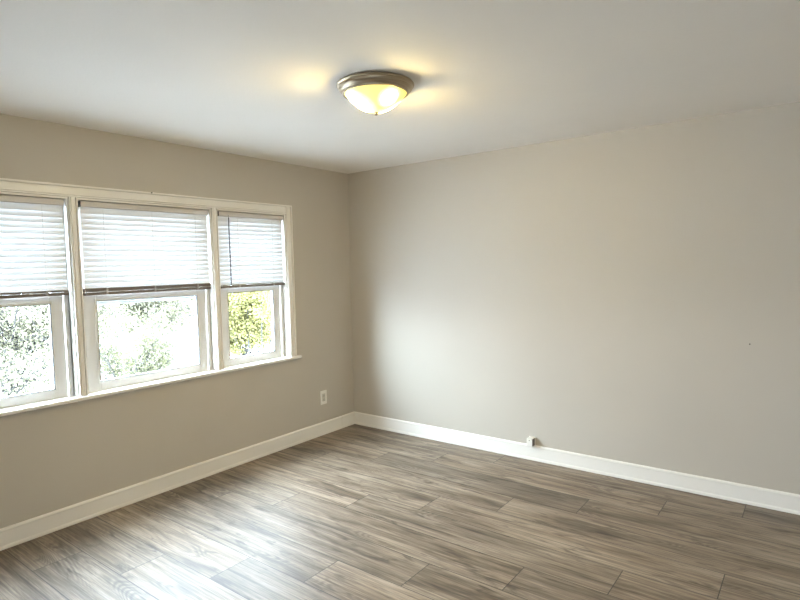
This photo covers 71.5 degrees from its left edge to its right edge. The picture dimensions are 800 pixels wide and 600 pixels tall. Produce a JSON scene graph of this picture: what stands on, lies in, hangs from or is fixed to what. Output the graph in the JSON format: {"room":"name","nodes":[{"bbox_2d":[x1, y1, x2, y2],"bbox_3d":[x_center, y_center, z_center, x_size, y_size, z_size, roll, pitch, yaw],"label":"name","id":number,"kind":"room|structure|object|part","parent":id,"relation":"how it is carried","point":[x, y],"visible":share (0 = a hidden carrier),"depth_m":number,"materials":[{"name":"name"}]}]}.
{"room":"empty living room","nodes":[
{"label":"empty living room","id":0,"kind":"room"},
{"bbox_2d":[0,113,353,528],"bbox_3d":[-2.108,0.224,3.413,0.160,2.560,5.520,1,4,37],"label":"wall","id":1,"kind":"structure","parent":0,"point":[53,458],"depth_m":3.98,"materials":[{"name":"beige paint"}]},
{"bbox_2d":[0,192,78,408],"bbox_3d":[-2.265,0.009,3.190,0.150,1.233,0.680,1,4,37],"label":"window","id":2,"kind":"structure","parent":1,"relation":"in","point":[61,308],"depth_m":3.40,"materials":[{"name":"white paint"}]},
{"bbox_3d":[-2.254,0.299,3.205,0.030,0.631,0.596,1,4,37],"label":"sash","id":3,"kind":"part","parent":2,"relation":"part of","materials":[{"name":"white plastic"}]},
{"bbox_2d":[0,195,68,298],"bbox_3d":[-2.235,-0.298,3.139,0.044,0.580,0.637,1,4,37],"label":"blind","id":4,"kind":"object","parent":2,"relation":"attached to","point":[32,245],"visible":1,"depth_m":3.24,"materials":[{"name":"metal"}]},
{"bbox_3d":[-2.228,-0.018,3.157,0.040,0.019,0.632,1,4,37],"label":"rail","id":5,"kind":"part","parent":4,"relation":"part of","materials":[{"name":"plastic"}]},
{"bbox_2d":[68,197,88,395],"bbox_3d":[-1.982,-0.016,3.426,0.016,1.226,0.048,1,4,37],"label":"trim","id":6,"kind":"structure","parent":1,"relation":"attached to","point":[72,201],"depth_m":3.42,"materials":[{"name":"white paint"}]},
{"bbox_2d":[0,178,290,213],"bbox_3d":[-1.694,-0.695,3.780,0.022,0.073,2.514,1,4,37],"label":"trim","id":7,"kind":"structure","parent":1,"relation":"attached to","point":[6,185],"depth_m":3.66,"materials":[{"name":"white paint"}]},
{"bbox_2d":[77,198,217,393],"bbox_3d":[-1.749,-0.045,3.871,0.150,1.233,0.952,1,4,37],"label":"window","id":8,"kind":"structure","parent":1,"relation":"in","point":[204,299],"depth_m":3.89,"materials":[{"name":"white paint"}]},
{"bbox_3d":[-1.781,-0.313,3.874,0.028,0.649,0.868,1,4,37],"label":"sash","id":9,"kind":"part","parent":8,"relation":"part of","materials":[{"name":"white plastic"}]},
{"bbox_2d":[78,201,210,295],"bbox_3d":[-1.716,-0.348,3.824,0.044,0.588,0.903,1,4,37],"label":"blind","id":10,"kind":"object","parent":8,"relation":"attached to","point":[132,248],"visible":0.95,"depth_m":3.77,"materials":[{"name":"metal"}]},
{"bbox_3d":[-1.708,-0.064,3.842,0.040,0.019,0.898,1,4,37],"label":"rail","id":11,"kind":"part","parent":10,"relation":"part of","materials":[{"name":"plastic"}]},
{"bbox_3d":[-1.738,0.246,3.885,0.030,0.631,0.868,1,4,37],"label":"sash","id":12,"kind":"part","parent":8,"relation":"part of","materials":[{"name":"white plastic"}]},
{"bbox_2d":[0,355,301,416],"bbox_3d":[-1.715,0.576,3.897,0.176,0.025,2.604,1,4,37],"label":"trim","id":13,"kind":"structure","parent":1,"relation":"attached to","point":[55,402],"depth_m":3.71,"materials":[{"name":"white paint"}]},
{"bbox_2d":[0,411,354,550],"bbox_3d":[-2.013,1.323,3.427,0.016,0.120,5.200,1,4,37],"label":"baseboard","id":14,"kind":"structure","parent":1,"relation":"attached to","point":[27,530],"depth_m":3.83,"materials":[{"name":"white paint"}]},
{"bbox_2d":[211,208,223,369],"bbox_3d":[-1.383,-0.078,4.215,0.016,1.226,0.048,1,4,37],"label":"trim","id":15,"kind":"structure","parent":1,"relation":"attached to","point":[214,215],"depth_m":4.21,"materials":[{"name":"white paint"}]},
{"bbox_2d":[217,209,289,367],"bbox_3d":[-1.231,-0.098,4.553,0.150,1.233,0.684,1,4,37],"label":"window","id":16,"kind":"structure","parent":1,"relation":"in","point":[279,294],"depth_m":4.74,"materials":[{"name":"white paint"}]},
{"bbox_2d":[217,211,284,288],"bbox_3d":[-1.194,-0.401,4.503,0.054,0.588,0.639,1,4,37],"label":"blind","id":17,"kind":"object","parent":16,"relation":"attached to","point":[250,245],"visible":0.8,"depth_m":4.48,"materials":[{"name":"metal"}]},
{"bbox_3d":[-1.191,-0.117,4.525,0.040,0.019,0.634,1,4,37],"label":"rail","id":18,"kind":"part","parent":17,"relation":"part of","materials":[{"name":"plastic"}]},
{"bbox_3d":[-1.220,0.192,4.568,0.030,0.631,0.600,1,4,37],"label":"sash","id":19,"kind":"part","parent":16,"relation":"part of","materials":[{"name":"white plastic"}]},
{"bbox_2d":[285,206,296,356],"bbox_3d":[-0.940,-0.160,4.793,0.023,1.299,0.062,1,4,37],"label":"trim","id":20,"kind":"structure","parent":1,"relation":"attached to","point":[288,216],"depth_m":4.79,"materials":[{"name":"white paint"}]},
{"bbox_2d":[320,390,326,404],"bbox_3d":[-0.707,0.901,5.146,0.009,0.128,0.082,1,4,37],"label":"wall outlet","id":21,"kind":"object","parent":1,"relation":"attached to","point":[323,394],"visible":1,"depth_m":5.14,"materials":[{"name":"white plastic"}]},
{"bbox_2d":[0,0,799,173],"bbox_3d":[-0.261,-1.069,1.909,4.870,0.120,5.520,1,4,37],"label":"ceiling","id":22,"kind":"structure","parent":0,"point":[259,79],"depth_m":2.51,"materials":[{"name":"paint"}]},
{"bbox_2d":[336,71,413,115],"bbox_3d":[-0.119,-0.986,2.741,0.382,0.153,0.382,1,4,37],"label":"ceiling light","id":23,"kind":"object","parent":22,"relation":"attached to","point":[375,92],"visible":1,"depth_m":2.63,"materials":[{"name":"white glass"}]},
{"bbox_3d":[-0.119,-0.971,2.741,0.309,0.092,0.309,1,4,37],"label":"lamp shade","id":24,"kind":"part","parent":23,"relation":"part of","materials":[{"name":"white glass"}]},
{"bbox_2d":[0,424,799,599],"bbox_3d":[-0.203,1.486,2.066,4.550,0.120,5.200,1,4,37],"label":"floor","id":25,"kind":"structure","parent":0,"point":[355,511],"depth_m":3.14,"materials":[{"name":"grey wood"}]},
{"bbox_2d":[348,102,799,494],"bbox_3d":[1.450,0.102,4.074,4.710,2.560,0.160,1,4,37],"label":"wall","id":26,"kind":"structure","parent":0,"point":[607,295],"depth_m":3.96,"materials":[{"name":"beige paint"}]},
{"bbox_2d":[354,412,799,514],"bbox_3d":[1.362,1.204,4.117,4.539,0.120,0.016,1,4,37],"label":"baseboard","id":27,"kind":"structure","parent":26,"relation":"attached to","point":[777,500],"depth_m":4.03,"materials":[{"name":"white paint"}]},
{"bbox_2d":[527,436,535,446],"bbox_3d":[1.021,1.105,4.340,0.052,0.066,0.060,1,4,37],"label":"phone jack","id":28,"kind":"object","parent":27,"relation":"on","point":[530,440],"visible":1,"depth_m":4.32,"materials":[{"name":"white plastic"}]},
{"label":"outside","id":29,"kind":"structure","parent":0,"visible":0},
{"bbox_2d":[0,307,272,395],"bbox_3d":[-25.457,2.036,30.826,69.600,0.200,110.000,1,4,37],"label":"ground","id":30,"kind":"structure","parent":29,"point":[193,357],"depth_m":21.80,"materials":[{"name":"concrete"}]},
{"bbox_2d":[0,293,151,397],"bbox_3d":[-8.627,0.239,12.393,5.614,4.994,5.656,-2,4,-15],"label":"tree","id":31,"kind":"object","parent":30,"relation":"on","point":[22,324],"visible":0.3,"depth_m":11.62,"materials":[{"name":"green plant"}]},
{"bbox_2d":[98,300,195,379],"bbox_3d":[-4.696,1.367,10.141,2.189,2.839,2.464,2,5,41],"label":"shrub","id":32,"kind":"object","parent":30,"relation":"on","point":[166,349],"visible":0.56,"depth_m":9.91,"materials":[{"name":"leaves"},{"name":"bark"}]},
{"bbox_2d":[97,287,196,358],"bbox_3d":[-9.692,-0.057,20.659,5.467,4.612,5.654,1,4,37],"label":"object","id":33,"kind":"object","parent":30,"relation":"on","point":[145,308],"visible":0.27,"depth_m":19.82,"materials":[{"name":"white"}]},
{"bbox_2d":[181,299,195,331],"bbox_3d":[-14.332,-1.701,31.044,12.238,7.150,12.128,-1,4,8],"label":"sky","id":34,"kind":"structure","parent":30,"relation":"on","point":[193,301],"depth_m":28.57,"materials":[{"name":"white"}]},
{"bbox_2d":[228,283,272,357],"bbox_3d":[-4.332,0.538,16.074,2.679,3.742,2.521,-1,4,3],"label":"bush","id":35,"kind":"object","parent":30,"relation":"on","point":[250,318],"visible":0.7,"depth_m":15.56,"materials":[{"name":"green plant"}]}
]}

